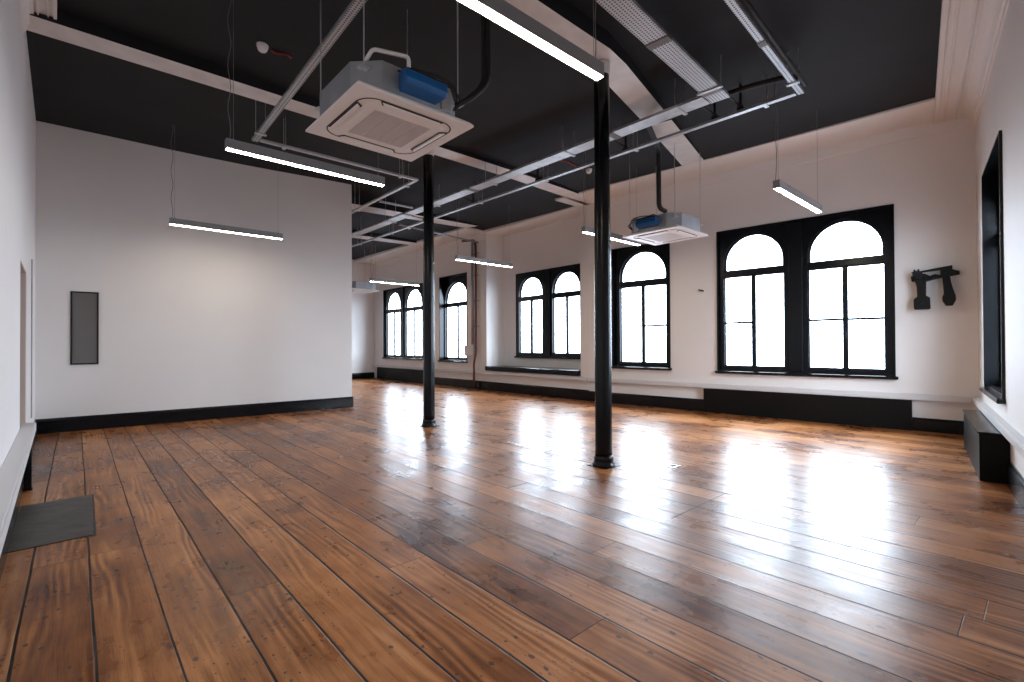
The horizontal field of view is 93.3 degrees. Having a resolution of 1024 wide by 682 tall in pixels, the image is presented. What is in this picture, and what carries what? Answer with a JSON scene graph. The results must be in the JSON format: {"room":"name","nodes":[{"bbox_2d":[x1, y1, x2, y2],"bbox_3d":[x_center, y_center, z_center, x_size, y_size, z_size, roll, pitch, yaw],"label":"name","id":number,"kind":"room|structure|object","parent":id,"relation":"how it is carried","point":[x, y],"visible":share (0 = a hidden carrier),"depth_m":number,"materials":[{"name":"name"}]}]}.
{"room":"empty office space","nodes":[
{"label":"empty office space","id":0,"kind":"room"},
{"bbox_2d":[0,0,35,468],"bbox_3d":[-5.844,-1.018,5.640,0.341,4.820,18.055,0,-1,-43],"label":"wall","id":1,"kind":"structure","parent":0,"point":[17,110],"depth_m":3.59,"materials":[{"name":"white paint"}]},
{"bbox_2d":[0,422,35,555],"bbox_3d":[-2.548,0.769,2.427,0.090,0.085,5.550,0,-1,-43],"label":"cable trunking","id":2,"kind":"object","parent":1,"relation":"attached to","point":[12,470],"visible":1,"depth_m":2.68,"materials":[{"name":"white plastic"}]},
{"bbox_2d":[0,419,37,580],"bbox_3d":[-3.143,1.133,3.015,0.029,0.210,9.971,0,-1,-43],"label":"baseboard","id":3,"kind":"structure","parent":1,"relation":"attached to","point":[4,553],"depth_m":3.11,"materials":[{"name":"black paint"}]},
{"bbox_2d":[20,261,25,427],"bbox_3d":[-4.631,0.099,4.424,0.215,1.625,1.060,0,-1,-43],"label":"trim","id":4,"kind":"structure","parent":1,"relation":"attached to","point":[22,271],"depth_m":4.85,"materials":[{"name":"beige paint"}]},
{"bbox_2d":[31,259,32,417],"bbox_3d":[-5.648,-0.029,5.686,0.012,1.860,0.030,0,-1,-43],"label":"wall strip","id":5,"kind":"object","parent":1,"relation":"attached to","point":[31,259],"visible":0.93,"depth_m":5.68,"materials":[{"name":"white paint"}]},
{"bbox_2d":[19,0,56,37],"bbox_3d":[-2.092,-2.987,2.029,0.250,0.435,6.621,0,-1,-43],"label":"trim","id":6,"kind":"structure","parent":1,"relation":"attached to","point":[46,7],"depth_m":4.24,"materials":[{"name":"white paint"}]},
{"bbox_2d":[35,121,352,433],"bbox_3d":[-4.891,-0.952,8.109,4.469,4.720,0.156,0,-1,-39],"label":"wall","id":7,"kind":"structure","parent":0,"point":[189,317],"depth_m":7.73,"materials":[{"name":"white paint"}]},
{"bbox_2d":[70,291,98,364],"bbox_3d":[-6.164,-0.186,6.975,0.305,1.050,0.017,0,-1,-39],"label":"panel","id":8,"kind":"object","parent":7,"relation":"attached to","point":[84,306],"visible":1,"depth_m":6.97,"materials":[{"name":"black paint"}]},
{"bbox_2d":[352,259,373,372],"bbox_3d":[-8.530,-0.928,15.200,9.400,4.820,0.340,0,-1,-42],"label":"wall","id":9,"kind":"structure","parent":0,"point":[362,303],"depth_m":17.73,"materials":[{"name":"white paint"}]},
{"bbox_2d":[352,372,373,378],"bbox_3d":[-8.397,1.255,15.046,8.800,0.210,0.033,0,-1,-42],"label":"baseboard","id":10,"kind":"structure","parent":9,"relation":"attached to","point":[367,374],"depth_m":17.67,"materials":[{"name":"black paint"}]},
{"bbox_2d":[374,205,588,389],"bbox_3d":[-1.837,-0.964,14.369,0.140,4.820,10.658,0,-1,-41],"label":"wall","id":11,"kind":"structure","parent":0,"point":[445,264],"depth_m":13.49,"materials":[{"name":"white paint"}]},
{"bbox_2d":[382,283,422,359],"bbox_3d":[-3.685,-0.607,16.427,0.210,2.455,2.780,0,-1,-41],"label":"window","id":12,"kind":"structure","parent":11,"relation":"in","point":[403,293],"depth_m":16.45,"materials":[{"name":"black paint"}]},
{"bbox_2d":[355,227,485,269],"bbox_3d":[-3.218,-3.026,15.315,0.790,0.270,6.850,0,-1,-41],"label":"trim","id":13,"kind":"structure","parent":11,"relation":"attached to","point":[399,251],"depth_m":14.97,"materials":[{"name":"white paint"}]},
{"bbox_2d":[399,224,478,242],"bbox_3d":[-1.766,-2.692,12.190,0.044,0.042,2.581,-1,-1,41],"label":"conduit","id":14,"kind":"object","parent":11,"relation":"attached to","point":[399,224],"visible":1,"depth_m":12.25,"materials":[{"name":"grey metal"}]},
{"bbox_2d":[438,272,467,362],"bbox_3d":[-1.645,-0.651,14.210,0.340,2.550,1.465,0,-1,-41],"label":"window","id":15,"kind":"structure","parent":11,"relation":"in","point":[446,283],"depth_m":14.64,"materials":[{"name":"black paint"}]},
{"bbox_2d":[461,239,476,387],"bbox_3d":[-1.172,-0.746,13.214,0.424,4.060,0.115,0,0,11],"label":"pipe","id":16,"kind":"object","parent":11,"relation":"attached to","point":[475,246],"visible":0.85,"depth_m":13.18,"materials":[{"name":"metal"}]},
{"bbox_2d":[464,345,474,355],"bbox_3d":[-1.168,0.265,13.423,0.100,0.300,0.420,0,-1,-41],"label":"junction box","id":17,"kind":"object","parent":11,"relation":"attached to","point":[469,350],"visible":0.97,"depth_m":13.35,"materials":[{"name":"white plastic"}]},
{"bbox_2d":[471,242,473,344],"bbox_3d":[-1.098,-1.351,13.357,0.069,2.910,0.069,0,0,0],"label":"conduit","id":18,"kind":"object","parent":11,"relation":"attached to","point":[472,284],"visible":0.84,"depth_m":13.33,"materials":[{"name":"metal"}]},
{"bbox_2d":[373,364,587,380],"bbox_3d":[-1.767,0.861,14.128,0.064,0.085,10.178,0,-1,-41],"label":"cable trunking","id":19,"kind":"object","parent":11,"relation":"attached to","point":[575,378],"visible":1,"depth_m":12.38,"materials":[{"name":"white plastic"}]},
{"bbox_2d":[435,377,703,410],"bbox_3d":[0.431,1.180,11.842,0.270,0.230,8.809,0,-1,-41],"label":"baseboard","id":20,"kind":"structure","parent":11,"relation":"attached to","point":[567,393],"depth_m":10.57,"materials":[{"name":"black paint"}]},
{"bbox_2d":[26,0,941,259],"bbox_3d":[-2.266,-3.070,9.100,11.200,0.418,20.500,0,-1,-42],"label":"ceiling","id":21,"kind":"structure","parent":0,"point":[858,58],"depth_m":5.48,"materials":[{"name":"black paint"}]},
{"bbox_2d":[169,124,282,239],"bbox_3d":[-4.213,-2.325,7.214,1.475,1.416,0.070,0,-1,-42],"label":"lamp","id":22,"kind":"object","parent":21,"relation":"hanging from","point":[172,221],"visible":0.99,"depth_m":7.10,"materials":[{"name":"silver metal"}]},
{"bbox_2d":[170,224,281,239],"bbox_3d":[-4.210,-1.622,7.209,1.463,0.010,0.056,0,-1,-42],"label":"diffuser","id":23,"kind":"object","parent":22,"relation":"attached to","point":[197,226],"depth_m":7.19,"materials":[{"name":"white plastic"}]},
{"bbox_2d":[256,41,268,52],"bbox_3d":[-2.540,-2.982,4.922,0.112,0.072,0.112,0,-1,-42],"label":"smoke detector","id":24,"kind":"object","parent":21,"relation":"attached to","point":[262,47],"visible":1,"depth_m":4.89,"materials":[{"name":"white plastic"}]},
{"bbox_2d":[270,49,291,58],"bbox_3d":[-2.407,-2.995,5.042,0.211,0.027,0.057,0,-1,-31],"label":"cable","id":25,"kind":"object","parent":21,"relation":"attached to","point":[271,50],"visible":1,"depth_m":5.04,"materials":[{"name":"red plastic"}]},
{"bbox_2d":[27,9,579,197],"bbox_3d":[-1.564,-3.061,7.010,8.453,0.350,0.448,0,-1,-44],"label":"ceiling beam","id":26,"kind":"structure","parent":21,"relation":"attached to","point":[68,27],"depth_m":5.12,"materials":[{"name":"white paint"}]},
{"bbox_2d":[225,0,384,186],"bbox_3d":[-1.921,-2.344,4.662,1.475,1.393,0.070,0,-1,-42],"label":"lamp","id":27,"kind":"object","parent":21,"relation":"hanging from","point":[232,145],"visible":1,"depth_m":4.49,"materials":[{"name":"silver metal"}]},
{"bbox_2d":[226,148,383,186],"bbox_3d":[-1.918,-1.653,4.656,1.463,0.010,0.056,0,-1,-42],"label":"diffuser","id":28,"kind":"object","parent":27,"relation":"attached to","point":[244,151],"depth_m":4.58,"materials":[{"name":"white plastic"}]},
{"bbox_2d":[252,0,366,141],"bbox_3d":[-2.049,-2.808,4.757,0.136,0.452,3.962,0,-1,-40],"label":"cable tray","id":29,"kind":"object","parent":21,"relation":"hanging from","point":[354,7],"visible":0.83,"depth_m":4.57,"materials":[{"name":"metal"}]},
{"bbox_2d":[260,116,418,180],"bbox_3d":[-2.390,-2.786,7.026,2.320,0.447,0.110,0,-1,-41],"label":"cable tray","id":30,"kind":"object","parent":21,"relation":"hanging from","point":[284,147],"visible":0.87,"depth_m":6.85,"materials":[{"name":"metal"}]},
{"bbox_2d":[352,246,378,292],"bbox_3d":[-4.808,-2.257,14.984,1.048,1.453,0.950,0,-1,-42],"label":"air conditioner","id":31,"kind":"object","parent":21,"relation":"hanging from","point":[357,286],"visible":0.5,"depth_m":14.79,"materials":[{"name":"white plastic"}]},
{"bbox_2d":[352,230,416,244],"bbox_3d":[-4.535,-2.974,12.950,4.604,0.400,0.440,0,-1,-44],"label":"ceiling beam","id":32,"kind":"structure","parent":21,"relation":"attached to","point":[366,236],"depth_m":13.73,"materials":[{"name":"white paint"}]},
{"bbox_2d":[352,162,416,213],"bbox_3d":[-3.673,-2.807,10.198,0.117,0.554,6.380,0,-1,-41],"label":"cable tray","id":33,"kind":"object","parent":21,"relation":"hanging from","point":[408,183],"visible":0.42,"depth_m":8.50,"materials":[{"name":"metal"}]},
{"bbox_2d":[379,200,412,208],"bbox_3d":[-2.187,-2.581,9.145,0.681,0.030,0.035,0,-1,-39],"label":"cable tray","id":34,"kind":"object","parent":33,"relation":"attached to","point":[380,201],"visible":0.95,"depth_m":9.13,"materials":[{"name":"metal"}]},
{"bbox_2d":[306,0,473,161],"bbox_3d":[-0.933,-2.334,3.752,0.950,1.389,1.048,0,-1,-42],"label":"air conditioner","id":35,"kind":"object","parent":21,"relation":"hanging from","point":[380,106],"visible":0.95,"depth_m":3.54,"materials":[{"name":"white plastic"}]},
{"bbox_2d":[348,110,429,147],"bbox_3d":[-0.961,-1.645,3.780,0.462,0.004,0.464,0,-1,-42],"label":"grille","id":36,"kind":"object","parent":35,"relation":"attached to","point":[380,126],"depth_m":3.76,"materials":[{"name":"grey plastic"}]},
{"bbox_2d":[369,236,418,285],"bbox_3d":[-3.209,-2.279,13.289,1.475,1.416,0.071,0,-1,-42],"label":"lamp","id":37,"kind":"object","parent":21,"relation":"hanging from","point":[370,279],"visible":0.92,"depth_m":13.21,"materials":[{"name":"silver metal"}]},
{"bbox_2d":[352,193,477,227],"bbox_3d":[-2.699,-2.999,10.916,4.602,0.400,0.500,0,-1,-44],"label":"ceiling beam","id":38,"kind":"structure","parent":21,"relation":"attached to","point":[377,207],"depth_m":10.74,"materials":[{"name":"white paint"}]},
{"bbox_2d":[454,15,490,107],"bbox_3d":[-0.299,-2.356,3.639,0.276,1.210,0.062,0,0,-5],"label":"insulated pipe","id":39,"kind":"object","parent":21,"relation":"hanging from","point":[485,22],"visible":0.93,"depth_m":3.64,"materials":[{"name":"black rubber"}]},
{"bbox_2d":[455,198,512,267],"bbox_3d":[-0.560,-2.301,10.090,1.475,1.383,0.070,0,-1,-42],"label":"lamp","id":40,"kind":"object","parent":21,"relation":"hanging from","point":[457,257],"visible":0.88,"depth_m":9.97,"materials":[{"name":"silver metal"}]},
{"bbox_2d":[457,259,510,267],"bbox_3d":[-0.557,-1.614,10.085,1.463,0.010,0.056,0,-1,-42],"label":"diffuser","id":41,"kind":"object","parent":40,"relation":"attached to","point":[468,260],"depth_m":10.06,"materials":[{"name":"white plastic"}]},
{"bbox_2d":[457,0,603,80],"bbox_3d":[0.010,-2.340,2.602,1.475,1.334,0.070,0,-1,-42],"label":"lamp","id":42,"kind":"object","parent":21,"relation":"hanging from","point":[500,12],"visible":1,"depth_m":2.69,"materials":[{"name":"silver metal"}]},
{"bbox_2d":[352,85,709,237],"bbox_3d":[-1.469,-2.814,9.122,0.261,0.530,10.531,0,-1,-43],"label":"cable tray","id":43,"kind":"object","parent":21,"relation":"hanging from","point":[684,107],"visible":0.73,"depth_m":6.84,"materials":[{"name":"metal"}]},
{"bbox_2d":[352,74,801,232],"bbox_3d":[-0.919,-2.657,8.748,10.821,0.089,0.342,-1,-1,45],"label":"conduit","id":44,"kind":"object","parent":43,"relation":"attached to","point":[778,78],"visible":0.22,"depth_m":5.11,"materials":[{"name":"black galvanised steel"}]},
{"bbox_2d":[352,72,795,246],"bbox_3d":[-1.156,-2.799,9.612,0.124,0.505,12.222,0,-1,-43],"label":"cable tray","id":45,"kind":"object","parent":21,"relation":"hanging from","point":[765,104],"visible":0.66,"depth_m":6.61,"materials":[{"name":"metal"}]},
{"bbox_2d":[460,193,474,202],"bbox_3d":[-0.863,-2.782,9.082,0.380,0.363,0.070,0,-1,-42],"label":"clip","id":46,"kind":"object","parent":45,"relation":"attached to","point":[472,200],"visible":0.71,"depth_m":9.18,"materials":[{"name":"black metal"}]},
{"bbox_2d":[523,168,539,180],"bbox_3d":[0.294,-2.798,7.836,0.380,0.363,0.070,0,-1,-42],"label":"clip","id":47,"kind":"object","parent":45,"relation":"attached to","point":[537,177],"visible":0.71,"depth_m":7.93,"materials":[{"name":"black metal"}]},
{"bbox_2d":[612,135,628,149],"bbox_3d":[1.451,-2.813,6.590,0.380,0.363,0.070,0,-1,-42],"label":"clip","id":48,"kind":"object","parent":45,"relation":"attached to","point":[625,146],"visible":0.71,"depth_m":6.68,"materials":[{"name":"black metal"}]},
{"bbox_2d":[701,102,718,119],"bbox_3d":[2.301,-2.824,5.674,0.380,0.363,0.070,0,-1,-42],"label":"clip","id":49,"kind":"object","parent":45,"relation":"attached to","point":[713,113],"visible":0.67,"depth_m":5.77,"materials":[{"name":"black metal"}]},
{"bbox_2d":[728,84,743,110],"bbox_3d":[2.505,-2.827,5.454,0.380,0.363,0.070,0,-1,-42],"label":"clip","id":50,"kind":"object","parent":45,"relation":"attached to","point":[739,104],"visible":0.69,"depth_m":5.56,"materials":[{"name":"black metal"}]},
{"bbox_2d":[583,161,585,196],"bbox_3d":[1.067,-2.442,7.298,0.051,0.530,0.070,0,-1,-42],"label":"cable","id":51,"kind":"object","parent":21,"relation":"hanging from","point":[585,161],"depth_m":7.34,"materials":[{"name":"silver metal"}]},
{"bbox_2d":[586,168,591,173],"bbox_3d":[1.319,-2.917,8.303,0.112,0.072,0.112,0,-1,-42],"label":"smoke detector","id":52,"kind":"object","parent":21,"relation":"attached to","point":[588,170],"visible":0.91,"depth_m":8.27,"materials":[{"name":"white plastic"}]},
{"bbox_2d":[505,0,703,165],"bbox_3d":[0.510,-3.013,4.767,0.876,0.500,8.366,-1,-1,41],"label":"ceiling beam","id":53,"kind":"structure","parent":21,"relation":"attached to","point":[626,80],"depth_m":4.86,"materials":[{"name":"white paint"}]},
{"bbox_2d":[611,233,640,245],"bbox_3d":[1.867,-1.672,8.009,0.818,0.107,0.070,0,-1,-42],"label":"lamp","id":54,"kind":"object","parent":21,"relation":"hanging from","point":[617,237],"depth_m":7.93,"materials":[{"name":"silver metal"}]},
{"bbox_2d":[583,232,637,245],"bbox_3d":[1.623,-1.643,7.789,1.463,0.010,0.056,0,-1,-42],"label":"diffuser","id":55,"kind":"object","parent":54,"relation":"attached to","point":[616,238],"depth_m":7.91,"materials":[{"name":"white plastic"}]},
{"bbox_2d":[596,0,729,103],"bbox_3d":[1.256,-2.788,4.218,0.260,0.374,2.907,-1,-1,44],"label":"cable tray","id":56,"kind":"object","parent":21,"relation":"hanging from","point":[629,13],"visible":1,"depth_m":4.30,"materials":[{"name":"metal"}]},
{"bbox_2d":[622,143,707,244],"bbox_3d":[2.368,-2.297,7.571,1.048,1.349,0.950,0,-1,-42],"label":"air conditioner","id":57,"kind":"object","parent":21,"relation":"hanging from","point":[664,228],"visible":1,"depth_m":7.32,"materials":[{"name":"white plastic"}]},
{"bbox_2d":[647,118,673,212],"bbox_3d":[1.970,-2.368,6.523,0.316,0.932,1.480,0,0,15],"label":"insulated pipe","id":58,"kind":"object","parent":57,"relation":"attached to","point":[651,132],"visible":0.71,"depth_m":6.99,"materials":[{"name":"black rubber"}]},
{"bbox_2d":[645,233,684,241],"bbox_3d":[2.409,-1.629,7.596,0.462,0.004,0.464,0,-1,-42],"label":"grille","id":59,"kind":"object","parent":57,"relation":"attached to","point":[662,237],"depth_m":7.60,"materials":[{"name":"grey plastic"}]},
{"bbox_2d":[724,0,803,94],"bbox_3d":[2.077,-2.795,4.136,0.120,0.380,2.814,-1,-1,45],"label":"cable tray","id":60,"kind":"object","parent":21,"relation":"hanging from","point":[735,6],"visible":1,"depth_m":4.29,"materials":[{"name":"metal"}]},
{"bbox_2d":[740,0,806,86],"bbox_3d":[2.092,-2.676,4.067,0.044,0.042,2.744,-1,-1,45],"label":"conduit","id":61,"kind":"object","parent":60,"relation":"attached to","point":[746,3],"visible":1,"depth_m":4.27,"materials":[{"name":"black galvanised steel"}]},
{"bbox_2d":[773,71,821,212],"bbox_3d":[3.428,-2.324,5.773,1.475,1.323,0.070,0,-1,-42],"label":"lamp","id":62,"kind":"object","parent":21,"relation":"hanging from","point":[780,186],"visible":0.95,"depth_m":5.56,"materials":[{"name":"silver metal"}]},
{"bbox_2d":[775,188,820,212],"bbox_3d":[3.431,-1.667,5.768,1.463,0.010,0.056,0,-1,-42],"label":"diffuser","id":63,"kind":"object","parent":62,"relation":"attached to","point":[785,191],"depth_m":5.71,"materials":[{"name":"white plastic"}]},
{"bbox_2d":[490,234,503,365],"bbox_3d":[-0.440,-0.979,13.306,0.550,4.820,0.200,0,-1,-41],"label":"wall","id":64,"kind":"structure","parent":0,"point":[496,242],"depth_m":13.20,"materials":[{"name":"white paint"}]},
{"bbox_2d":[0,378,1023,681],"bbox_3d":[-2.439,1.343,8.798,10.196,0.120,19.512,0,-1,-43],"label":"floor","id":65,"kind":"structure","parent":0,"point":[338,544],"depth_m":2.82,"materials":[{"name":"brown wood"}]},
{"bbox_2d":[23,446,32,491],"bbox_3d":[-4.063,1.043,4.060,0.054,0.417,0.070,0,-1,-43],"label":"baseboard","id":66,"kind":"structure","parent":65,"relation":"on","point":[28,470],"depth_m":4.04,"materials":[{"name":"black wood"}]},
{"bbox_2d":[8,495,92,552],"bbox_3d":[-3.174,1.239,3.365,0.403,0.005,1.126,0,-1,-43],"label":"mat","id":67,"kind":"object","parent":65,"relation":"on","point":[51,522],"visible":0.86,"depth_m":3.27,"materials":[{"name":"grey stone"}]},
{"bbox_2d":[92,494,95,535],"bbox_3d":[-3.029,1.241,3.502,0.012,0.002,1.160,0,-1,-42],"label":"trim","id":68,"kind":"structure","parent":65,"relation":"on","point":[93,506],"depth_m":3.42,"materials":[{"name":"grey"}]},
{"bbox_2d":[377,367,422,382],"bbox_3d":[-3.740,1.143,16.337,0.101,0.415,3.450,0,-1,-41],"label":"heater casing","id":69,"kind":"object","parent":65,"relation":"on","point":[397,374],"visible":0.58,"depth_m":16.28,"materials":[{"name":"black metal"}]},
{"bbox_2d":[418,150,439,427],"bbox_3d":[-1.242,-0.810,7.216,0.230,4.150,0.230,0,-1,-42],"label":"column","id":70,"kind":"structure","parent":65,"relation":"on","point":[429,420],"depth_m":7.15,"materials":[{"name":"black metal"}]},
{"bbox_2d":[588,59,619,469],"bbox_3d":[0.902,-0.764,4.814,0.230,4.000,0.230,0,-1,-42],"label":"column","id":71,"kind":"structure","parent":65,"relation":"on","point":[603,458],"depth_m":4.75,"materials":[{"name":"black metal"}]},
{"bbox_2d":[665,464,680,467],"bbox_3d":[1.580,1.229,4.765,0.140,0.006,0.100,0,-1,-42],"label":"socket","id":72,"kind":"object","parent":65,"relation":"on","point":[669,465],"visible":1,"depth_m":4.76,"materials":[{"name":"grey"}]},
{"bbox_2d":[703,388,911,430],"bbox_3d":[4.461,1.034,7.626,2.852,0.418,0.070,-1,-1,43],"label":"heater casing","id":73,"kind":"object","parent":65,"relation":"on","point":[845,410],"visible":1,"depth_m":7.42,"materials":[{"name":"black metal"}]},
{"bbox_2d":[962,409,1009,483],"bbox_3d":[4.730,1.005,4.857,0.200,0.428,1.870,-1,-1,40],"label":"box","id":74,"kind":"object","parent":65,"relation":"on","point":[988,450],"visible":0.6,"depth_m":4.19,"materials":[{"name":"black"}]},
{"bbox_2d":[503,125,978,420],"bbox_3d":[2.999,-1.023,9.774,10.211,4.820,1.058,-1,-1,43],"label":"wall","id":75,"kind":"structure","parent":0,"point":[929,180],"depth_m":7.20,"materials":[{"name":"white paint"}]},
{"bbox_2d":[480,206,579,236],"bbox_3d":[0.535,-3.024,11.971,0.720,0.260,3.430,0,-1,-41],"label":"trim","id":76,"kind":"structure","parent":75,"relation":"attached to","point":[572,212],"depth_m":11.82,"materials":[{"name":"white paint"}]},
{"bbox_2d":[514,263,580,358],"bbox_3d":[0.913,-0.682,12.079,0.160,2.235,2.415,0,-1,-41],"label":"window","id":77,"kind":"structure","parent":75,"relation":"in","point":[548,278],"depth_m":12.04,"materials":[{"name":"black paint"}]},
{"bbox_2d":[555,197,588,206],"bbox_3d":[1.294,-3.042,10.175,0.815,0.260,0.308,0,-1,-41],"label":"trim","id":78,"kind":"structure","parent":75,"relation":"attached to","point":[569,201],"depth_m":10.10,"materials":[{"name":"white paint"}]},
{"bbox_2d":[611,243,671,369],"bbox_3d":[2.556,-0.664,9.544,1.308,2.438,0.240,-1,-1,43],"label":"window","id":79,"kind":"structure","parent":75,"relation":"in","point":[620,257],"depth_m":9.63,"materials":[{"name":"black paint"}]},
{"bbox_2d":[565,97,934,204],"bbox_3d":[3.558,-3.070,8.031,6.079,0.260,0.840,-1,-1,43],"label":"trim","id":80,"kind":"structure","parent":75,"relation":"attached to","point":[921,112],"depth_m":7.36,"materials":[{"name":"white paint"}]},
{"bbox_2d":[588,377,970,402],"bbox_3d":[3.790,0.789,8.259,5.879,0.085,0.067,-1,-1,43],"label":"cable trunking","id":81,"kind":"object","parent":75,"relation":"attached to","point":[887,395],"visible":1,"depth_m":7.48,"materials":[{"name":"white plastic"}]},
{"bbox_2d":[588,117,971,211],"bbox_3d":[3.810,-2.884,8.299,5.979,0.210,0.025,-1,-1,43],"label":"trim","id":82,"kind":"structure","parent":75,"relation":"attached to","point":[928,128],"depth_m":7.55,"materials":[{"name":"white paint"}]},
{"bbox_2d":[715,204,898,379],"bbox_3d":[4.530,-0.684,7.681,2.512,2.475,0.210,-1,-1,43],"label":"window","id":83,"kind":"structure","parent":75,"relation":"in","point":[796,238],"depth_m":7.61,"materials":[{"name":"black paint"}]},
{"bbox_2d":[911,265,959,309],"bbox_3d":[5.644,-0.708,6.455,0.491,0.565,0.180,-1,-1,43],"label":"iron bracket","id":84,"kind":"object","parent":75,"relation":"attached to","point":[921,302],"visible":1,"depth_m":6.45,"materials":[{"name":"black metal"}]},
{"bbox_2d":[912,417,963,434],"bbox_3d":[5.763,1.138,6.441,0.660,0.180,0.028,-1,-1,43],"label":"baseboard","id":85,"kind":"structure","parent":75,"relation":"attached to","point":[918,424],"depth_m":6.47,"materials":[{"name":"black paint"}]},
{"bbox_2d":[975,0,1023,476],"bbox_3d":[3.208,-1.081,2.744,0.221,4.820,9.559,-1,-1,40],"label":"wall","id":86,"kind":"structure","parent":0,"point":[1002,108],"depth_m":3.98,"materials":[{"name":"white paint"}]},
{"bbox_2d":[934,0,1009,129],"bbox_3d":[3.060,-2.971,3.040,0.456,0.435,8.809,-1,-1,40],"label":"trim","id":87,"kind":"structure","parent":86,"relation":"attached to","point":[970,30],"depth_m":4.90,"materials":[{"name":"white paint"}]},
{"bbox_2d":[979,130,1005,403],"bbox_3d":[4.943,-0.659,4.843,0.290,2.445,1.610,-1,-1,40],"label":"window","id":88,"kind":"structure","parent":86,"relation":"in","point":[994,387],"depth_m":5.42,"materials":[{"name":"black paint"}]},
{"bbox_2d":[972,397,1023,457],"bbox_3d":[4.035,0.745,3.927,0.066,0.076,5.930,-1,-1,40],"label":"cable trunking","id":89,"kind":"object","parent":86,"relation":"attached to","point":[1014,437],"visible":1,"depth_m":4.10,"materials":[{"name":"white plastic"}]},
{"bbox_2d":[1006,461,1023,511],"bbox_3d":[3.123,1.109,2.805,0.032,0.200,8.959,-1,-1,40],"label":"baseboard","id":90,"kind":"structure","parent":86,"relation":"attached to","point":[1014,479],"depth_m":3.72,"materials":[{"name":"black paint"}]},
{"bbox_3d":[0.685,1.095,11.953,0.460,0.640,3.280,0,-1,-41],"label":"wall","id":91,"kind":"structure","parent":0,"visible":0},
{"bbox_2d":[485,365,580,375],"bbox_3d":[0.607,0.715,11.889,0.655,0.115,3.280,0,-1,-41],"label":"window seat","id":92,"kind":"object","parent":91,"relation":"on","point":[521,369],"visible":0.76,"depth_m":11.51,"materials":[{"name":"black paint"}]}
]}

